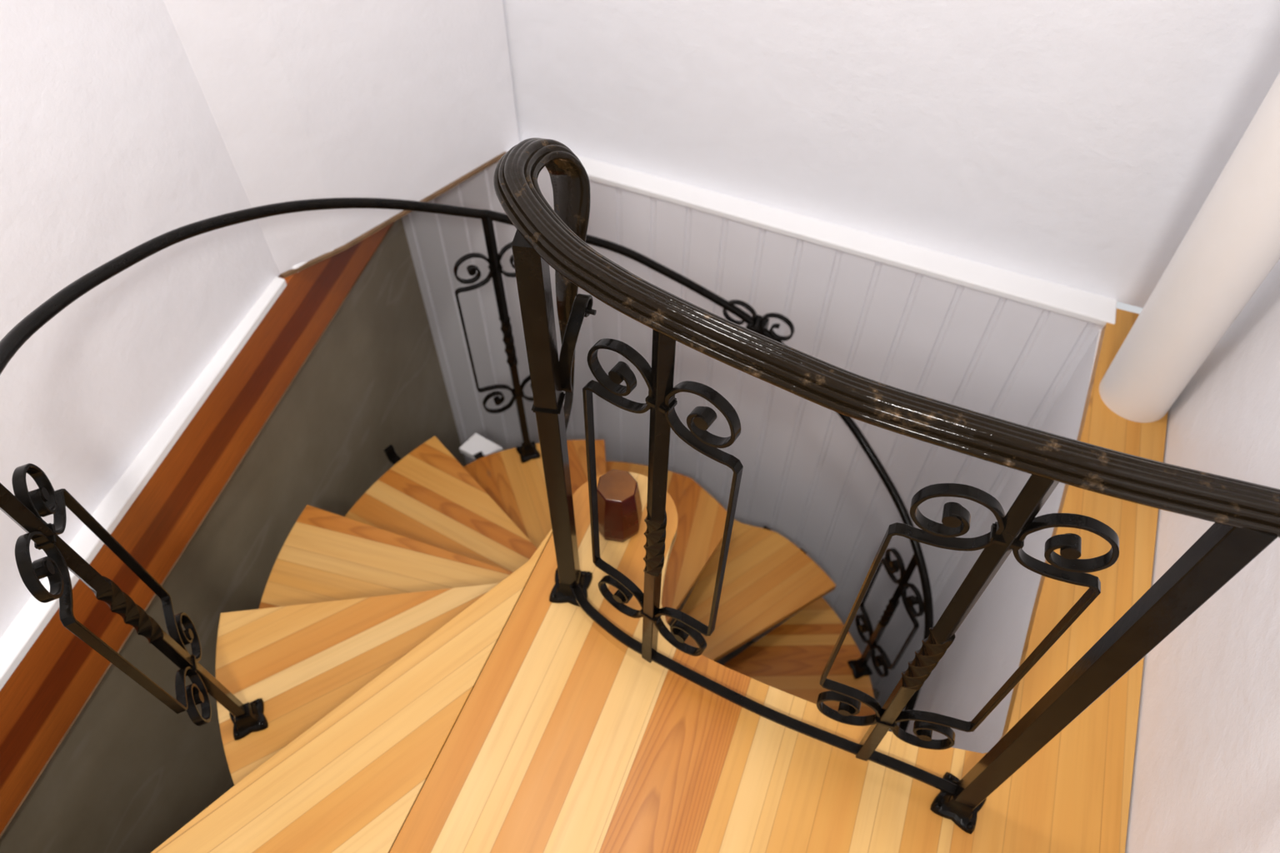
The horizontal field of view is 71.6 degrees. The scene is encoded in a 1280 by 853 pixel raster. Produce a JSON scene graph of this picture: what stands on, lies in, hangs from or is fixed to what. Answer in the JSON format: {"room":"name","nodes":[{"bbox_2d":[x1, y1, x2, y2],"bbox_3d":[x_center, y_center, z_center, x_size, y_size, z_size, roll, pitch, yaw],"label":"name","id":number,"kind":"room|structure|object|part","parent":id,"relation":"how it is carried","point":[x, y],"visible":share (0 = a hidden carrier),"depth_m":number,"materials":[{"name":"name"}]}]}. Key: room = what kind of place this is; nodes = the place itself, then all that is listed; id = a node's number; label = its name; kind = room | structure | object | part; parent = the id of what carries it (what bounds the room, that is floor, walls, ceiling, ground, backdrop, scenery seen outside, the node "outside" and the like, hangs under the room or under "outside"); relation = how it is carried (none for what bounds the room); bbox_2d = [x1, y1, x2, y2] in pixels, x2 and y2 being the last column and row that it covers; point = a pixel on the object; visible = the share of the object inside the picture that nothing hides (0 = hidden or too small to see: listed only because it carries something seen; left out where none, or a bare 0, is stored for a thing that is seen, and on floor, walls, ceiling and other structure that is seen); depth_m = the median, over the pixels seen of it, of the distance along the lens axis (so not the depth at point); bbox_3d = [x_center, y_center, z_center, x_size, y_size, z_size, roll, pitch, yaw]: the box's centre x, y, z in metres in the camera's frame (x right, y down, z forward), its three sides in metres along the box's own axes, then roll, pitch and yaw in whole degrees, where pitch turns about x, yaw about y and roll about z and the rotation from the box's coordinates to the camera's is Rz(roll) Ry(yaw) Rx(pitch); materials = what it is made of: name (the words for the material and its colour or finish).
{"room":"spiral staircase","nodes":[
{"label":"spiral staircase","id":0,"kind":"room"},
{"bbox_2d":[0,217,466,852],"bbox_3d":[-1.273,1.073,3.185,0.110,2.455,3.147,11,53,8],"label":"wall","id":1,"kind":"structure","parent":0,"point":[131,772],"depth_m":2.61,"materials":[{"name":"grey paint"}]},
{"bbox_2d":[0,223,392,834],"bbox_3d":[-1.227,0.419,1.984,0.040,0.258,3.378,12,54,8],"label":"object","id":2,"kind":"structure","parent":1,"relation":"attached to","point":[43,696],"depth_m":2.14,"materials":[{"name":"red wood"}]},
{"bbox_2d":[0,220,395,839],"bbox_3d":[-1.227,0.499,2.088,0.042,0.002,3.379,12,54,8],"label":"trim","id":3,"kind":"structure","parent":1,"relation":"attached to","point":[350,290],"depth_m":2.23,"materials":[{"name":"brown wood"}]},
{"bbox_2d":[0,0,519,638],"bbox_3d":[-1.344,-0.171,0.591,0.517,2.650,4.390,17,55,12],"label":"wall","id":4,"kind":"structure","parent":0,"point":[125,124],"depth_m":1.99,"materials":[{"name":"paint"}]},
{"bbox_2d":[0,276,286,690],"bbox_3d":[-1.434,0.965,1.400,0.060,0.026,3.562,12,54,8],"label":"trim","id":5,"kind":"structure","parent":4,"relation":"attached to","point":[17,641],"depth_m":2.03,"materials":[{"name":"white paint"}]},
{"bbox_2d":[291,249,334,269],"bbox_3d":[-0.925,-0.480,2.501,0.151,0.024,0.046,-35,60,-24],"label":"trim","id":6,"kind":"structure","parent":4,"relation":"attached to","point":[297,266],"depth_m":2.46,"materials":[{"name":"white paint"}]},
{"bbox_2d":[278,151,505,278],"bbox_3d":[-0.755,-0.677,2.653,0.514,0.011,0.783,17,55,12],"label":"trim","id":7,"kind":"structure","parent":4,"relation":"attached to","point":[402,213],"depth_m":2.58,"materials":[{"name":"wood"}]},
{"bbox_2d":[401,140,1103,692],"bbox_3d":[0.171,0.119,3.743,2.400,2.700,0.210,17,55,12],"label":"wall","id":8,"kind":"structure","parent":0,"point":[806,478],"depth_m":3.14,"materials":[{"name":"paint"}]},
{"bbox_2d":[544,155,1116,326],"bbox_3d":[0.467,-0.580,2.589,1.764,0.022,0.104,19,55,13],"label":"trim","id":9,"kind":"structure","parent":8,"relation":"on","point":[1078,304],"depth_m":2.53,"materials":[{"name":"white paint"}]},
{"bbox_2d":[668,618,879,700],"bbox_3d":[-0.280,2.110,3.996,2.600,0.100,3.400,17,55,12],"label":"floor","id":10,"kind":"structure","parent":0,"point":[725,659],"depth_m":4.63,"materials":[{"name":"brown wood"}]},
{"bbox_2d":[389,308,1168,852],"bbox_3d":[0.176,0.906,1.471,1.280,0.036,3.650,17,55,12],"label":"floor","id":11,"kind":"structure","parent":0,"point":[567,739],"depth_m":1.67,"materials":[{"name":"brown wood"}]},
{"bbox_2d":[150,435,874,852],"bbox_3d":[-0.397,1.627,2.563,1.769,2.655,3.409,17,55,12],"label":"spiral staircase","id":12,"kind":"structure","parent":11,"relation":"attached to","point":[374,627],"depth_m":2.06,"materials":[{"name":"brown wood"}]},
{"bbox_2d":[0,197,933,740],"bbox_3d":[-0.019,0.246,2.301,1.734,2.238,1.816,17,55,12],"label":"stair railing","id":13,"kind":"object","parent":12,"relation":"on","point":[26,508],"visible":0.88,"depth_m":1.69,"materials":[{"name":"black metal"}]},
{"bbox_3d":[-0.875,0.253,1.497,0.034,0.607,0.114,-20,55,-15],"label":"scroll frame","id":14,"kind":"part","parent":13,"relation":"part of","materials":[{"name":"black paint"}]},
{"bbox_3d":[-0.820,0.348,1.425,0.034,0.607,0.114,-20,55,-15],"label":"scroll frame","id":15,"kind":"part","parent":13,"relation":"part of","materials":[{"name":"black paint"}]},
{"bbox_3d":[-0.838,0.615,1.883,0.071,0.048,0.071,-20,55,-15],"label":"foot plate","id":16,"kind":"part","parent":13,"relation":"part of","materials":[{"name":"black paint"}]},
{"bbox_3d":[-0.455,-0.254,2.615,0.114,0.637,0.048,-19,55,-14],"label":"scroll frame","id":17,"kind":"part","parent":13,"relation":"part of","materials":[{"name":"black paint"}]},
{"bbox_3d":[-0.333,-0.294,2.647,0.114,0.637,0.048,-19,55,-14],"label":"scroll frame","id":18,"kind":"part","parent":13,"relation":"part of","materials":[{"name":"black paint"}]},
{"bbox_3d":[-0.386,0.077,3.050,0.071,0.048,0.071,-19,55,-14],"label":"foot plate","id":19,"kind":"part","parent":13,"relation":"part of","materials":[{"name":"black paint"}]},
{"bbox_3d":[0.801,0.866,3.212,0.071,0.048,0.071,-12,54,-10],"label":"foot plate","id":20,"kind":"part","parent":13,"relation":"part of","materials":[{"name":"black paint"}]},
{"bbox_3d":[0.783,0.564,2.918,0.024,0.569,0.114,-12,54,-10],"label":"scroll frame","id":21,"kind":"part","parent":13,"relation":"part of","materials":[{"name":"black paint"}]},
{"bbox_3d":[0.819,0.665,2.841,0.024,0.569,0.114,-12,54,-10],"label":"scroll frame","id":22,"kind":"part","parent":13,"relation":"part of","materials":[{"name":"black paint"}]},
{"bbox_2d":[459,433,503,460],"bbox_3d":[-0.583,0.086,3.259,0.134,0.030,0.088,27,57,19],"label":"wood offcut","id":23,"kind":"object","parent":12,"relation":"attached to","point":[477,443],"visible":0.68,"depth_m":3.25,"materials":[{"name":"white paint"}]},
{"bbox_2d":[596,469,642,542],"bbox_3d":[-0.048,0.169,1.912,0.102,0.151,0.102,8,53,5],"label":"block","id":24,"kind":"object","parent":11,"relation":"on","point":[619,504],"visible":0.86,"depth_m":1.86,"materials":[{"name":"brown wood"}]},
{"bbox_2d":[493,137,1279,834],"bbox_3d":[0.304,0.217,1.356,1.263,0.982,0.263,29,58,20],"label":"landing railing","id":25,"kind":"object","parent":11,"relation":"on","point":[1245,516],"visible":1,"depth_m":1.10,"materials":[{"name":"black metal"}]},
{"bbox_3d":[-0.142,0.047,1.482,0.038,0.942,0.043,7,53,5],"label":"post","id":26,"kind":"part","parent":25,"relation":"part of","materials":[{"name":"black metal"}]},
{"bbox_3d":[-0.145,0.325,1.854,0.081,0.054,0.081,7,53,5],"label":"foot plate","id":27,"kind":"part","parent":25,"relation":"part of","materials":[{"name":"black paint"}]},
{"bbox_3d":[-0.031,0.121,1.396,0.119,0.718,0.034,29,58,20],"label":"scroll frame","id":28,"kind":"part","parent":25,"relation":"part of","materials":[{"name":"black paint"}]},
{"bbox_3d":[0.079,0.181,1.349,0.119,0.718,0.034,29,58,20],"label":"scroll frame","id":29,"kind":"part","parent":25,"relation":"part of","materials":[{"name":"black paint"}]},
{"bbox_3d":[0.203,0.507,1.698,0.847,0.012,0.076,25,57,18],"label":"rail","id":30,"kind":"part","parent":25,"relation":"part of","materials":[{"name":"black metal"}]},
{"bbox_3d":[0.308,0.071,1.171,1.263,0.511,0.253,29,58,20],"label":"handrail","id":31,"kind":"part","parent":25,"relation":"part of","materials":[{"name":"black metal"}]},
{"bbox_3d":[0.356,0.290,1.268,0.119,0.718,0.030,17,55,12],"label":"scroll frame","id":32,"kind":"part","parent":25,"relation":"part of","materials":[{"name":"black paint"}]},
{"bbox_3d":[0.580,0.671,1.596,0.081,0.054,0.081,27,57,19],"label":"foot plate","id":33,"kind":"part","parent":25,"relation":"part of","materials":[{"name":"black paint"}]},
{"bbox_3d":[0.483,0.324,1.245,0.119,0.718,0.030,17,55,12],"label":"scroll frame","id":34,"kind":"part","parent":25,"relation":"part of","materials":[{"name":"black paint"}]},
{"bbox_3d":[0.592,0.382,1.233,0.042,0.942,0.062,21,56,15],"label":"post","id":35,"kind":"part","parent":25,"relation":"part of","materials":[{"name":"black metal"}]},
{"bbox_2d":[1099,71,1279,422],"bbox_3d":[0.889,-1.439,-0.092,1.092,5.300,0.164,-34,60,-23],"label":"pillar","id":36,"kind":"structure","parent":11,"relation":"on","point":[1232,245],"depth_m":1.74,"materials":[{"name":"beige paint"}]},
{"bbox_2d":[502,0,1279,308],"bbox_3d":[0.556,-1.438,1.569,2.061,2.650,0.100,19,55,13],"label":"wall","id":37,"kind":"structure","parent":0,"point":[1076,144],"depth_m":2.26,"materials":[{"name":"white paint"}]},
{"bbox_2d":[877,330,1101,753],"bbox_3d":[0.667,1.595,2.659,0.140,2.684,2.935,20,55,14],"label":"wall","id":38,"kind":"structure","parent":0,"point":[986,650],"depth_m":2.35,"materials":[{"name":"paint"}]},
{"bbox_2d":[1125,259,1279,852],"bbox_3d":[0.643,0.481,0.148,0.100,2.710,4.325,19,55,14],"label":"wall","id":39,"kind":"structure","parent":0,"point":[1206,779],"depth_m":1.53,"materials":[{"name":"paint"}]}
]}

